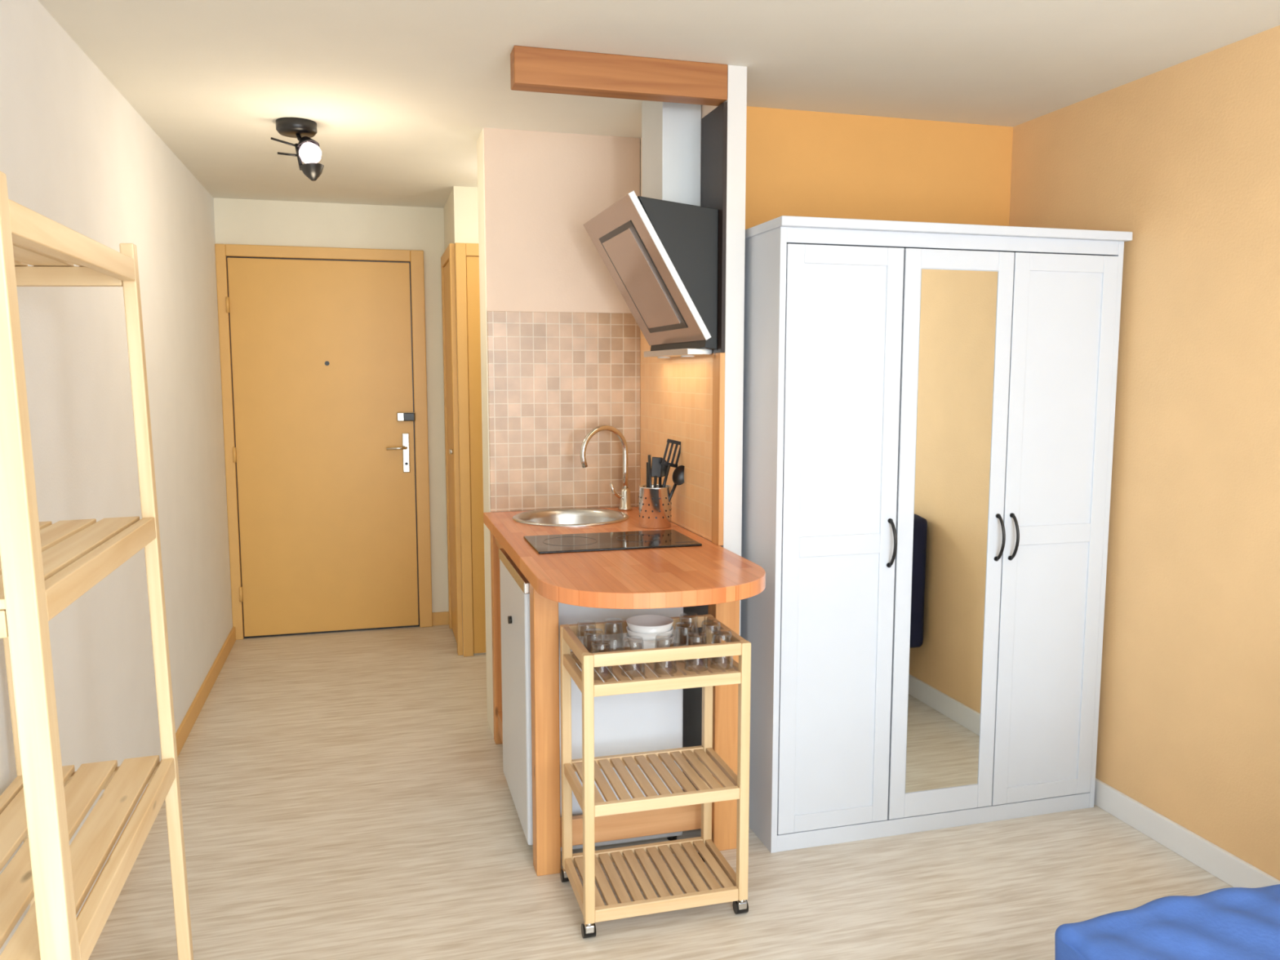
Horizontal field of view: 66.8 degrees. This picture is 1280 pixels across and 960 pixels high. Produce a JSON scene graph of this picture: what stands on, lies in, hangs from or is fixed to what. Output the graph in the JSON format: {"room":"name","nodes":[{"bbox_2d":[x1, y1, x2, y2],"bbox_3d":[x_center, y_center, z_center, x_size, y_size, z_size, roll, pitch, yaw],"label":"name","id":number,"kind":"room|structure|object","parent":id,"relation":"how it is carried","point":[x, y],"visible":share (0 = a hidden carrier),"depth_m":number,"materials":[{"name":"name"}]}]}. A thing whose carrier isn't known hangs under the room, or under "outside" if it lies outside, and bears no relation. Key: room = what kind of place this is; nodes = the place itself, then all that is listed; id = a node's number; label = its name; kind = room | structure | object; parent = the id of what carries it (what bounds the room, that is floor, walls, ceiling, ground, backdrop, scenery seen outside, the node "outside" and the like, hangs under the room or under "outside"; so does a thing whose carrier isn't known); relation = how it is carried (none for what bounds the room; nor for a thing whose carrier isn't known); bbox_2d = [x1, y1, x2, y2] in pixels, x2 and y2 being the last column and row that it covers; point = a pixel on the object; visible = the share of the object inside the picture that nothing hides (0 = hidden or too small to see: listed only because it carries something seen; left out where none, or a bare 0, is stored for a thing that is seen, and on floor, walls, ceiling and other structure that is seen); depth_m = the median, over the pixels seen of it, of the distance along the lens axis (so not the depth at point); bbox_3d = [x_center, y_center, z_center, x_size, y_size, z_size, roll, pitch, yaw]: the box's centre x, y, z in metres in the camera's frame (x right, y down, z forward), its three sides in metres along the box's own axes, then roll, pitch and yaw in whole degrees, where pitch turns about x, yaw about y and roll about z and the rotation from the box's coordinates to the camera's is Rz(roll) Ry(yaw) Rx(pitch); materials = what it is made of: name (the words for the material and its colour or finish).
{"room":"studio apartment","nodes":[
{"label":"studio apartment","id":0,"kind":"room"},
{"bbox_2d":[0,0,232,955],"bbox_3d":[-1.251,0.097,1.557,0.100,2.325,7.430,-2,7,-15],"label":"wall","id":1,"kind":"structure","parent":0,"point":[75,153],"depth_m":2.92,"materials":[{"name":"white paint"}]},
{"bbox_2d":[76,626,235,919],"bbox_3d":[-1.191,1.216,1.676,0.014,0.075,7.390,-2,7,-15],"label":"baseboard","id":2,"kind":"structure","parent":1,"relation":"attached to","point":[190,717],"depth_m":4.13,"materials":[{"name":"yellow paint"}]},
{"bbox_2d":[213,197,448,612],"bbox_3d":[-1.272,-0.331,5.434,2.145,2.325,0.100,-2,7,-15],"label":"wall","id":3,"kind":"structure","parent":0,"point":[237,221],"depth_m":5.26,"materials":[{"name":"beige paint"}]},
{"bbox_2d":[225,297,229,312],"bbox_3d":[-2.138,-0.908,5.035,0.016,0.080,0.016,-2,7,-15],"label":"hinge","id":4,"kind":"object","parent":3,"relation":"attached to","point":[227,300],"visible":1,"depth_m":5.03,"materials":[{"name":"yellow paint"}]},
{"bbox_2d":[214,244,244,639],"bbox_3d":[-2.167,-0.179,5.131,0.050,2.090,0.035,-2,7,-15],"label":"frame","id":5,"kind":"object","parent":3,"relation":"attached to","point":[220,249],"visible":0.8,"depth_m":5.11,"materials":[{"name":"yellow paint"}]},
{"bbox_2d":[232,447,236,462],"bbox_3d":[-2.138,-0.133,5.121,0.016,0.080,0.016,-2,7,-15],"label":"hinge","id":6,"kind":"object","parent":3,"relation":"attached to","point":[233,448],"visible":1,"depth_m":5.12,"materials":[{"name":"yellow paint"}]},
{"bbox_2d":[239,586,242,602],"bbox_3d":[-2.138,0.613,5.203,0.016,0.080,0.016,-2,7,-15],"label":"hinge","id":7,"kind":"object","parent":3,"relation":"attached to","point":[240,588],"visible":1,"depth_m":5.20,"materials":[{"name":"yellow paint"}]},
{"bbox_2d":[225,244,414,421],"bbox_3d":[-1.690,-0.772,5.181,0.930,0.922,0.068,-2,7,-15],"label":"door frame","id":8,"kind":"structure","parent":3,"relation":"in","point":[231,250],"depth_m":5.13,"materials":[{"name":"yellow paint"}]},
{"bbox_2d":[226,257,418,636],"bbox_3d":[-1.696,-0.167,5.268,0.919,2.011,0.018,-2,7,-15],"label":"leaf","id":9,"kind":"object","parent":3,"relation":"attached to","point":[327,519],"visible":1,"depth_m":5.25,"materials":[{"name":"yellow paint"}]},
{"bbox_2d":[401,432,410,472],"bbox_3d":[-1.293,-0.150,5.369,0.040,0.220,0.012,-2,7,-15],"label":"plate","id":10,"kind":"object","parent":9,"relation":"attached to","point":[405,436],"visible":1,"depth_m":5.37,"materials":[{"name":"silver metal"}]},
{"bbox_2d":[386,445,407,450],"bbox_3d":[-1.331,-0.174,5.322,0.113,0.018,0.056,-2,7,-15],"label":"lever","id":11,"kind":"object","parent":10,"relation":"attached to","point":[406,446],"visible":1,"depth_m":5.30,"materials":[{"name":"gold metal"}]},
{"bbox_2d":[396,412,415,421],"bbox_3d":[-1.285,-0.348,5.338,0.100,0.050,0.035,-2,7,-15],"label":"case","id":12,"kind":"object","parent":9,"relation":"attached to","point":[399,415],"visible":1,"depth_m":5.31,"materials":[{"name":"metal"}]},
{"bbox_2d":[226,256,419,638],"bbox_3d":[-1.699,-0.165,5.278,0.930,2.030,0.006,-2,7,-15],"label":"rebate","id":13,"kind":"object","parent":3,"relation":"attached to","point":[226,256],"visible":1,"depth_m":5.31,"materials":[{"name":"black wood"}]},
{"bbox_2d":[410,249,432,627],"bbox_3d":[-1.213,-0.208,5.394,0.070,2.090,0.035,-2,7,-15],"label":"frame","id":14,"kind":"object","parent":3,"relation":"attached to","point":[417,275],"visible":1,"depth_m":5.37,"materials":[{"name":"yellow paint"}]},
{"bbox_2d":[431,611,448,626],"bbox_3d":[-1.127,0.789,5.539,0.115,0.075,0.014,-2,7,-15],"label":"baseboard","id":15,"kind":"structure","parent":3,"relation":"attached to","point":[442,618],"depth_m":5.53,"materials":[{"name":"yellow paint"}]},
{"bbox_2d":[444,186,485,655],"bbox_3d":[-0.659,-0.307,5.217,0.680,2.325,0.650,-2,7,-15],"label":"wall","id":16,"kind":"structure","parent":0,"point":[461,206],"depth_m":4.72,"materials":[{"name":"beige paint"}]},
{"bbox_2d":[441,244,448,266],"bbox_3d":[-0.992,-1.151,5.004,0.025,0.060,0.480,-2,7,-15],"label":"header","id":17,"kind":"object","parent":16,"relation":"in","point":[445,257],"depth_m":4.99,"materials":[{"name":"yellow paint"}]},
{"bbox_2d":[440,257,452,628],"bbox_3d":[-1.063,-0.188,5.370,0.025,2.055,0.055,-2,7,-15],"label":"frame","id":18,"kind":"object","parent":16,"relation":"attached to","point":[442,268],"visible":0.51,"depth_m":5.35,"materials":[{"name":"yellow paint"}]},
{"bbox_2d":[444,261,457,642],"bbox_3d":[-0.987,-0.133,5.118,0.015,1.982,0.476,-2,7,-15],"label":"leaf","id":19,"kind":"object","parent":16,"relation":"attached to","point":[446,282],"visible":0.49,"depth_m":5.16,"materials":[{"name":"yellow paint"}]},
{"bbox_2d":[448,243,462,655],"bbox_3d":[-0.920,-0.131,4.858,0.025,2.055,0.055,-2,7,-15],"label":"frame","id":20,"kind":"object","parent":16,"relation":"attached to","point":[451,246],"visible":1,"depth_m":4.83,"materials":[{"name":"yellow paint"}]},
{"bbox_2d":[454,242,473,656],"bbox_3d":[-0.872,-0.128,4.824,0.050,2.055,0.025,-2,7,-15],"label":"frame","id":21,"kind":"object","parent":16,"relation":"attached to","point":[460,248],"visible":1,"depth_m":4.81,"materials":[{"name":"yellow paint"}]},
{"bbox_2d":[465,243,479,256],"bbox_3d":[-0.568,-1.128,4.799,0.580,0.060,0.025,-2,7,-15],"label":"door frame","id":22,"kind":"structure","parent":16,"relation":"in","point":[472,249],"depth_m":4.72,"materials":[{"name":"yellow paint"}]},
{"bbox_2d":[466,256,485,653],"bbox_3d":[-0.570,-0.112,4.916,0.576,1.983,0.015,-2,7,-15],"label":"leaf","id":23,"kind":"object","parent":16,"relation":"attached to","point":[472,262],"visible":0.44,"depth_m":4.84,"materials":[{"name":"yellow paint"}]},
{"bbox_2d":[476,128,640,737],"bbox_3d":[-0.313,-0.159,3.881,0.608,2.325,0.205,-2,7,-15],"label":"wall","id":24,"kind":"structure","parent":0,"point":[480,142],"depth_m":3.77,"materials":[{"name":"beige paint"}]},
{"bbox_2d":[484,127,639,313],"bbox_3d":[-0.287,-0.973,3.687,0.594,0.665,0.008,-2,7,-15],"label":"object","id":25,"kind":"structure","parent":24,"relation":"attached to","point":[542,188],"depth_m":3.67,"materials":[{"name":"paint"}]},
{"bbox_2d":[487,311,639,511],"bbox_3d":[-0.287,-0.265,3.763,0.594,0.760,0.012,-2,7,-15],"label":"tile backsplash","id":26,"kind":"structure","parent":24,"relation":"attached to","point":[554,378],"depth_m":3.75,"materials":[{"name":"tile"}]},
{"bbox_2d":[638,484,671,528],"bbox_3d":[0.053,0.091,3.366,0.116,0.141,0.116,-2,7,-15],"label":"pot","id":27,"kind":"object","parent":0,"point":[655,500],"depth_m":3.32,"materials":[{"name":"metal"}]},
{"bbox_2d":[37,0,1279,208],"bbox_3d":[0.264,-1.134,1.843,3.245,0.060,7.630,-2,7,-15],"label":"ceiling","id":28,"kind":"structure","parent":0,"point":[400,95],"depth_m":2.79,"materials":[{"name":"paint"}]},
{"bbox_2d":[271,117,324,181],"bbox_3d":[-1.230,-1.180,3.496,0.177,0.211,0.156,-2,7,-15],"label":"ceiling spotlight","id":29,"kind":"object","parent":28,"relation":"attached to","point":[309,152],"depth_m":3.45,"materials":[{"name":"metal"}]},
{"bbox_2d":[510,45,727,106],"bbox_3d":[-0.055,-1.159,2.793,0.626,0.100,0.075,-2,7,-15],"label":"timber","id":30,"kind":"object","parent":28,"relation":"attached to","point":[535,69],"visible":1,"depth_m":2.76,"materials":[{"name":"brown wood"}]},
{"bbox_2d":[88,624,1232,959],"bbox_3d":[0.264,1.236,2.105,3.245,0.060,7.630,-2,7,-15],"label":"floor","id":31,"kind":"structure","parent":0,"point":[346,795],"depth_m":2.83,"materials":[{"name":"laminate"}]},
{"bbox_2d":[0,171,193,959],"bbox_3d":[-1.037,0.408,1.648,0.296,1.680,0.775,-3,7,-15],"label":"shelving unit","id":32,"kind":"object","parent":31,"relation":"on","point":[46,566],"visible":1,"depth_m":1.53,"materials":[{"name":"beige wood"}]},
{"bbox_2d":[498,548,683,851],"bbox_3d":[-0.177,0.671,3.132,0.487,0.838,0.563,-2,7,-15],"label":"mini fridge","id":33,"kind":"object","parent":31,"relation":"on","point":[651,721],"visible":0.46,"depth_m":2.89,"materials":[{"name":"metal"}]},
{"bbox_2d":[483,506,765,875],"bbox_3d":[-0.099,0.640,3.131,0.625,0.900,1.485,-2,7,-15],"label":"kitchen counter","id":34,"kind":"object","parent":31,"relation":"on","point":[710,574],"depth_m":2.76,"materials":[{"name":"brown wood"}]},
{"bbox_2d":[512,507,628,526],"bbox_3d":[-0.254,0.209,3.580,0.426,0.158,0.426,-2,7,-15],"label":"sink","id":35,"kind":"object","parent":34,"relation":"in","point":[561,517],"visible":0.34,"depth_m":3.72,"materials":[{"name":"metal"}]},
{"bbox_2d":[579,424,632,511],"bbox_3d":[-0.133,-0.044,3.710,0.233,0.334,0.054,-4,7,-32],"label":"gooseneck faucet","id":36,"kind":"object","parent":34,"relation":"on","point":[624,496],"visible":1,"depth_m":3.73,"materials":[{"name":"silver metal"}]},
{"bbox_2d":[524,529,702,554],"bbox_3d":[-0.092,0.192,3.060,0.507,0.007,0.290,-2,7,-15],"label":"cooktop","id":37,"kind":"object","parent":34,"relation":"in","point":[620,540],"visible":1,"depth_m":3.03,"materials":[{"name":"black glass"}]},
{"bbox_2d":[483,506,765,608],"bbox_3d":[-0.100,0.213,3.083,0.622,0.040,1.485,-2,7,-15],"label":"countertop","id":38,"kind":"structure","parent":34,"relation":"on","point":[709,573],"depth_m":2.61,"materials":[{"name":"orange wood"}]},
{"bbox_2d":[638,438,684,528],"bbox_3d":[0.072,0.009,3.359,0.156,0.305,0.121,-2,7,-15],"label":"utensil holder","id":39,"kind":"object","parent":34,"relation":"on","point":[655,500],"visible":1,"depth_m":3.33,"materials":[{"name":"metal"}]},
{"bbox_2d":[660,457,666,476],"bbox_3d":[0.072,-0.045,3.401,0.054,0.067,0.030,-2,7,-15],"label":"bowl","id":40,"kind":"object","parent":39,"relation":"on","point":[663,468],"depth_m":3.40,"materials":[{"name":"black plastic"}]},
{"bbox_2d":[672,465,684,484],"bbox_3d":[0.134,-0.017,3.321,0.056,0.069,0.019,-2,7,-15],"label":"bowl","id":41,"kind":"object","parent":39,"relation":"on","point":[678,473],"depth_m":3.32,"materials":[{"name":"black plastic"}]},
{"bbox_2d":[560,614,751,938],"bbox_3d":[0.031,0.775,2.627,0.446,0.742,0.322,-2,7,-15],"label":"trolley","id":42,"kind":"object","parent":31,"relation":"on","point":[705,664],"visible":0.99,"depth_m":2.55,"materials":[{"name":"brown wood"}]},
{"bbox_2d":[626,614,673,649],"bbox_3d":[0.027,0.430,2.623,0.128,0.103,0.128,-2,7,-15],"label":"bowls","id":43,"kind":"object","parent":42,"relation":"on","point":[644,631],"visible":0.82,"depth_m":2.58,"materials":[{"name":"white ceramic"}]},
{"bbox_2d":[671,65,746,790],"bbox_3d":[0.134,-0.120,3.522,0.060,2.325,1.140,-2,7,-15],"label":"wall partition","id":44,"kind":"structure","parent":31,"relation":"on","point":[736,100],"depth_m":2.94,"materials":[{"name":"white paint"}]},
{"bbox_2d":[583,100,718,358],"bbox_3d":[0.021,-0.825,3.164,0.286,0.845,0.626,-2,7,-15],"label":"range hood","id":45,"kind":"object","parent":44,"relation":"attached to","point":[659,247],"visible":0.88,"depth_m":3.03,"materials":[{"name":"metal"}]},
{"bbox_2d":[657,356,670,358],"bbox_3d":[0.083,-0.424,3.359,0.044,0.006,0.044,-2,7,-15],"label":"lamp","id":46,"kind":"object","parent":45,"relation":"on","point":[658,357],"depth_m":3.34,"materials":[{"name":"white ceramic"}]},
{"bbox_2d":[644,348,712,357],"bbox_3d":[0.118,-0.422,3.233,0.081,0.020,0.500,-2,7,-15],"label":"light","id":47,"kind":"object","parent":45,"relation":"attached to","point":[656,353],"depth_m":3.11,"materials":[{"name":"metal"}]},
{"bbox_2d":[680,355,694,357],"bbox_3d":[0.153,-0.397,3.110,0.044,0.006,0.044,-2,7,-15],"label":"lamp","id":48,"kind":"object","parent":45,"relation":"on","point":[686,356],"depth_m":3.09,"materials":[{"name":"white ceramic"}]},
{"bbox_2d":[640,328,712,541],"bbox_3d":[0.120,-0.227,3.427,0.010,0.760,0.858,-2,7,-15],"label":"panel","id":49,"kind":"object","parent":44,"relation":"attached to","point":[676,393],"depth_m":3.32,"materials":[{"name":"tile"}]},
{"bbox_2d":[640,104,717,206],"bbox_3d":[0.121,-0.936,3.349,0.008,0.665,0.858,-2,7,-15],"label":"trim","id":50,"kind":"structure","parent":44,"relation":"attached to","point":[705,109],"depth_m":3.04,"materials":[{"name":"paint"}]},
{"bbox_2d":[701,102,727,353],"bbox_3d":[0.225,-0.757,2.986,0.012,0.730,0.199,-2,7,-15],"label":"trim","id":51,"kind":"structure","parent":44,"relation":"attached to","point":[714,124],"depth_m":2.92,"materials":[{"name":"black wood"}]},
{"bbox_2d":[711,352,724,546],"bbox_3d":[0.241,-0.094,2.994,0.016,0.590,0.064,-2,7,-15],"label":"trim","id":52,"kind":"structure","parent":44,"relation":"attached to","point":[718,358],"depth_m":2.98,"materials":[{"name":"brown wood"}]},
{"bbox_2d":[740,215,1132,853],"bbox_3d":[0.889,0.151,3.180,1.170,1.862,0.535,-2,7,-15],"label":"wardrobe","id":53,"kind":"object","parent":31,"relation":"on","point":[929,408],"visible":0.98,"depth_m":2.94,"materials":[{"name":"white paint"}]},
{"bbox_2d":[905,269,997,792],"bbox_3d":[0.945,0.173,2.961,0.257,1.596,0.007,-2,7,-15],"label":"mirror","id":54,"kind":"object","parent":53,"relation":"on","point":[953,436],"depth_m":2.95,"materials":[{"name":"clear mirror"}]},
{"bbox_2d":[1054,884,1279,959],"bbox_3d":[1.504,0.905,1.056,1.158,0.829,2.026,-2,7,-15],"label":"bed","id":55,"kind":"object","parent":31,"relation":"on","point":[1229,923],"visible":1,"depth_m":1.71,"materials":[{"name":"blue fabric"}]},
{"bbox_2d":[745,106,1013,229],"bbox_3d":[0.775,-0.126,3.575,1.200,2.325,0.100,-2,7,-15],"label":"wall","id":56,"kind":"structure","parent":0,"point":[799,162],"depth_m":3.43,"materials":[{"name":"orange paint"}]},
{"bbox_2d":[1008,25,1279,880],"bbox_3d":[2.080,0.124,1.315,0.100,2.325,5.180,-2,7,-15],"label":"wall","id":57,"kind":"structure","parent":0,"point":[1184,157],"depth_m":2.83,"materials":[{"name":"paint"}]},
{"bbox_2d":[1093,777,1279,888],"bbox_3d":[2.039,1.244,1.374,0.014,0.085,5.080,-2,7,-15],"label":"baseboard","id":58,"kind":"structure","parent":57,"relation":"attached to","point":[1221,864],"depth_m":2.89,"materials":[{"name":"white paint"}]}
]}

